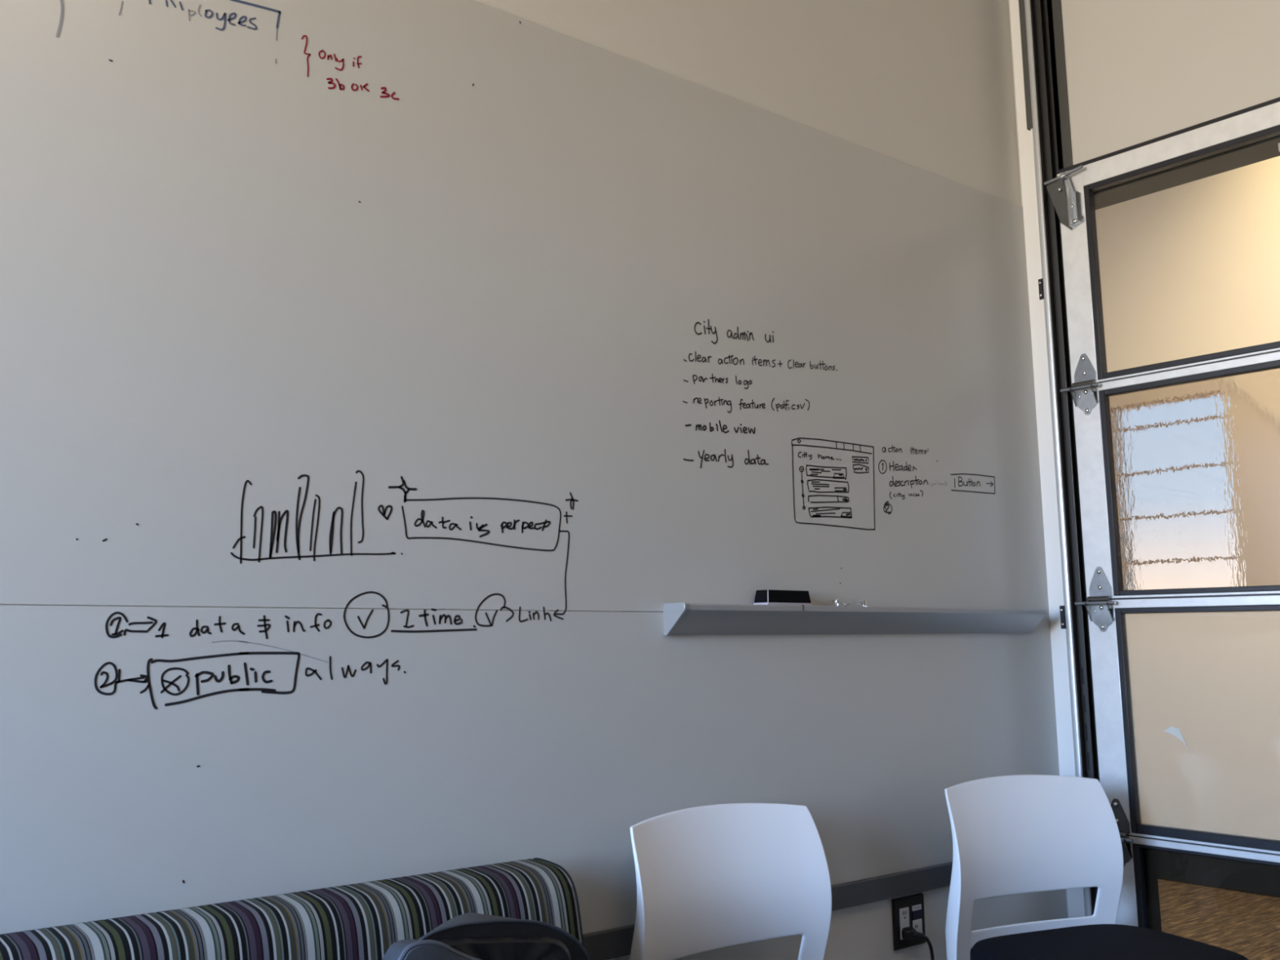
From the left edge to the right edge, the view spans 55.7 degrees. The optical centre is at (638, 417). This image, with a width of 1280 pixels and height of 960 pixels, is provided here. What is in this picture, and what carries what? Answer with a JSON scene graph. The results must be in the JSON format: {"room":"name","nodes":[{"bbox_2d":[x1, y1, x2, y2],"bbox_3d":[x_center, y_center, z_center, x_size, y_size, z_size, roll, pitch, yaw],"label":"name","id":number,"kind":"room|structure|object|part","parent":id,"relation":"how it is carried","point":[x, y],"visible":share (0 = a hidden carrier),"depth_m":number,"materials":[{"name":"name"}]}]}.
{"room":"meeting room","nodes":[
{"label":"meeting room","id":0,"kind":"room"},
{"bbox_2d":[0,0,1067,959],"bbox_3d":[-1.082,-0.377,1.847,5.700,3.750,0.135,8,-13,-39],"label":"wall","id":1,"kind":"structure","parent":0,"point":[926,85],"depth_m":3.17,"materials":[{"name":"white paint"}]},
{"bbox_2d":[0,0,1048,883],"bbox_3d":[-1.028,-0.137,1.754,5.679,1.644,0.004,8,-13,-39],"label":"whiteboard","id":2,"kind":"object","parent":1,"relation":"attached to","point":[415,304],"visible":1,"depth_m":2.34,"materials":[{"name":"ceramic"}]},
{"bbox_2d":[663,602,1046,635],"bbox_3d":[0.589,0.491,2.938,1.331,0.068,0.069,8,-13,-39],"label":"marker tray","id":3,"kind":"object","parent":2,"relation":"attached to","point":[679,618],"visible":1,"depth_m":2.83,"materials":[{"name":"silver metal"}]},
{"bbox_2d":[753,589,812,605],"bbox_3d":[0.327,0.410,2.743,0.145,0.037,0.047,8,-13,-39],"label":"eraser","id":4,"kind":"object","parent":3,"relation":"on","point":[767,597],"visible":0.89,"depth_m":2.71,"materials":[{"name":"black plastic"}]},
{"bbox_2d":[832,599,848,605],"bbox_3d":[0.480,0.437,2.852,0.054,0.021,0.027,8,-13,-39],"label":"scrap","id":5,"kind":"object","parent":3,"relation":"on","point":[836,600],"visible":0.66,"depth_m":2.85,"materials":[{"name":"white paper"}]},
{"bbox_2d":[857,600,867,606],"bbox_3d":[0.536,0.445,2.890,0.018,0.019,0.039,-4,-11,20],"label":"scrap","id":6,"kind":"object","parent":3,"relation":"on","point":[864,601],"visible":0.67,"depth_m":2.90,"materials":[{"name":"white paper"}]},
{"bbox_2d":[0,591,1059,933],"bbox_3d":[-1.024,0.557,1.629,5.679,0.671,0.004,8,-13,-39],"label":"whiteboard","id":7,"kind":"object","parent":1,"relation":"attached to","point":[331,748],"visible":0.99,"depth_m":2.18,"materials":[{"name":"ceramic"}]},
{"bbox_2d":[582,862,952,959],"bbox_3d":[-1.019,0.881,1.565,5.678,0.051,0.018,8,-13,-39],"label":"trim","id":8,"kind":"structure","parent":1,"relation":"attached to","point":[612,943],"depth_m":2.79,"materials":[{"name":"grey plastic"}]},
{"bbox_2d":[891,893,925,951],"bbox_3d":[0.648,1.205,2.898,0.113,0.115,0.012,8,-13,-39],"label":"wall outlet","id":9,"kind":"object","parent":1,"relation":"attached to","point":[908,910],"visible":0.85,"depth_m":2.89,"materials":[{"name":"black plastic"}]},
{"bbox_2d":[899,906,909,939],"bbox_3d":[0.632,1.201,2.880,0.033,0.069,0.004,8,-13,-39],"label":"receptacle","id":10,"kind":"object","parent":9,"relation":"attached to","point":[904,911],"depth_m":2.88,"materials":[{"name":"white plastic"}]},
{"bbox_2d":[912,918,922,933],"bbox_3d":[0.669,1.223,2.907,0.033,0.036,0.004,8,-13,-39],"label":"receptacle","id":11,"kind":"object","parent":9,"relation":"attached to","point":[917,922],"depth_m":2.91,"materials":[{"name":"white plastic"}]},
{"bbox_2d":[902,926,934,959],"bbox_3d":[0.768,1.459,2.892,0.320,0.491,0.037,6,-12,-30],"label":"plug","id":12,"kind":"object","parent":1,"relation":"attached to","point":[908,932],"visible":1,"depth_m":2.86,"materials":[{"name":"black plastic"}]},
{"bbox_3d":[0.772,1.464,2.901,0.304,0.485,0.025,7,-13,-35],"label":"cord","id":13,"kind":"part","parent":12,"relation":"part of","materials":[{"name":"black plastic"}]},
{"bbox_2d":[1008,0,1279,918],"bbox_3d":[2.628,-0.386,1.913,0.120,3.750,4.740,8,-13,-39],"label":"wall","id":14,"kind":"structure","parent":0,"point":[1138,71],"depth_m":3.38,"materials":[{"name":"grey paint"}]},
{"bbox_2d":[1009,0,1084,917],"bbox_3d":[1.199,-0.085,3.533,0.003,3.750,0.100,8,-13,-39],"label":"trim","id":15,"kind":"structure","parent":14,"relation":"attached to","point":[1037,313],"depth_m":3.52,"materials":[{"name":"white paint"}]},
{"bbox_2d":[1018,0,1099,916],"bbox_3d":[1.205,-0.099,3.459,0.095,3.750,0.049,5,-11,-25],"label":"door frame","id":16,"kind":"structure","parent":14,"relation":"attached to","point":[1041,113],"depth_m":3.46,"materials":[{"name":"grey metal"}]},
{"bbox_2d":[1046,0,1072,169],"bbox_3d":[1.255,-1.300,3.672,0.006,1.310,0.045,8,-13,-39],"label":"trim","id":17,"kind":"structure","parent":14,"relation":"attached to","point":[1057,24],"depth_m":3.61,"materials":[{"name":"grey metal"}]},
{"bbox_2d":[1044,97,1279,931],"bbox_3d":[1.951,0.349,2.451,0.084,2.503,2.324,8,-13,-39],"label":"door","id":18,"kind":"structure","parent":14,"relation":"in","point":[1178,460],"depth_m":3.18,"materials":[{"name":"metal"}]},
{"bbox_3d":[1.215,-0.608,3.501,0.027,0.152,0.058,8,-13,-39],"label":"plate","id":19,"kind":"part","parent":18,"relation":"part of","materials":[{"name":"grey metal"}]},
{"bbox_3d":[1.239,-0.618,3.479,0.022,0.154,0.070,8,-13,-39],"label":"plate","id":20,"kind":"part","parent":18,"relation":"part of","materials":[{"name":"metal"}]},
{"bbox_2d":[1093,134,1279,209],"bbox_3d":[2.070,-0.798,2.680,0.118,0.010,2.400,8,-13,-39],"label":"trim","id":21,"kind":"structure","parent":18,"relation":"attached to","point":[1267,148],"depth_m":3.33,"materials":[{"name":"grey metal"}]},
{"bbox_3d":[1.619,0.133,2.929,0.004,0.539,1.004,8,-13,-39],"label":"pane","id":22,"kind":"part","parent":18,"relation":"part of","materials":[{"name":"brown glass"}]},
{"bbox_2d":[1095,155,1279,839],"bbox_3d":[3.845,0.114,4.714,0.120,3.750,8.000,8,-13,-39],"label":"window","id":23,"kind":"structure","parent":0,"point":[1192,268],"depth_m":5.91,"materials":[{"name":"beige glass"}]},
{"bbox_2d":[1157,825,1279,897],"bbox_3d":[3.803,1.828,4.361,0.015,0.250,7.700,8,-13,-39],"label":"baseboard","id":24,"kind":"structure","parent":23,"relation":"attached to","point":[1161,825],"depth_m":5.65,"materials":[{"name":"black"}]},
{"bbox_2d":[1157,879,1279,959],"bbox_3d":[0.543,1.543,1.698,8.845,0.100,8.000,8,-13,-39],"label":"floor","id":25,"kind":"structure","parent":0,"point":[1247,925],"depth_m":5.05,"materials":[{"name":"brown carpet"}]},
{"bbox_2d":[0,857,584,959],"bbox_3d":[-0.708,1.026,1.260,1.950,0.775,0.773,8,-13,-39],"label":"striped sofa","id":26,"kind":"object","parent":25,"relation":"on","point":[361,921],"visible":0.91,"depth_m":1.84,"materials":[{"name":"fabric"}]},
{"bbox_2d":[382,912,589,959],"bbox_3d":[-0.209,0.909,1.802,0.440,0.325,0.160,8,-13,-39],"label":"backpack","id":27,"kind":"object","parent":26,"relation":"on","point":[468,935],"visible":1,"depth_m":1.83,"materials":[{"name":"grey fabric"}]},
{"bbox_3d":[-0.211,0.923,1.859,0.370,0.314,0.067,8,-13,-39],"label":"panel","id":28,"kind":"part","parent":27,"relation":"part of","materials":[{"name":"grey fabric"}]},
{"bbox_2d":[629,803,831,959],"bbox_3d":[0.304,1.163,2.187,0.530,0.830,0.578,7,-13,-36],"label":"chair","id":29,"kind":"object","parent":25,"relation":"on","point":[709,877],"visible":1,"depth_m":2.44,"materials":[{"name":"white plastic"}]},
{"bbox_2d":[944,774,1248,959],"bbox_3d":[1.019,1.244,2.658,0.530,0.830,0.578,4,-11,-23],"label":"chair","id":30,"kind":"object","parent":25,"relation":"on","point":[1015,834],"visible":1,"depth_m":2.89,"materials":[{"name":"white plastic"}]},
{"bbox_3d":[0.940,1.103,2.909,0.496,0.464,0.109,4,-11,-23],"label":"backrest","id":31,"kind":"part","parent":30,"relation":"part of","materials":[{"name":"white plastic"}]},
{"bbox_3d":[1.027,1.185,2.648,0.524,0.064,0.444,4,-11,-23],"label":"seat","id":32,"kind":"part","parent":30,"relation":"part of","materials":[{"name":"black fabric"}]}
]}

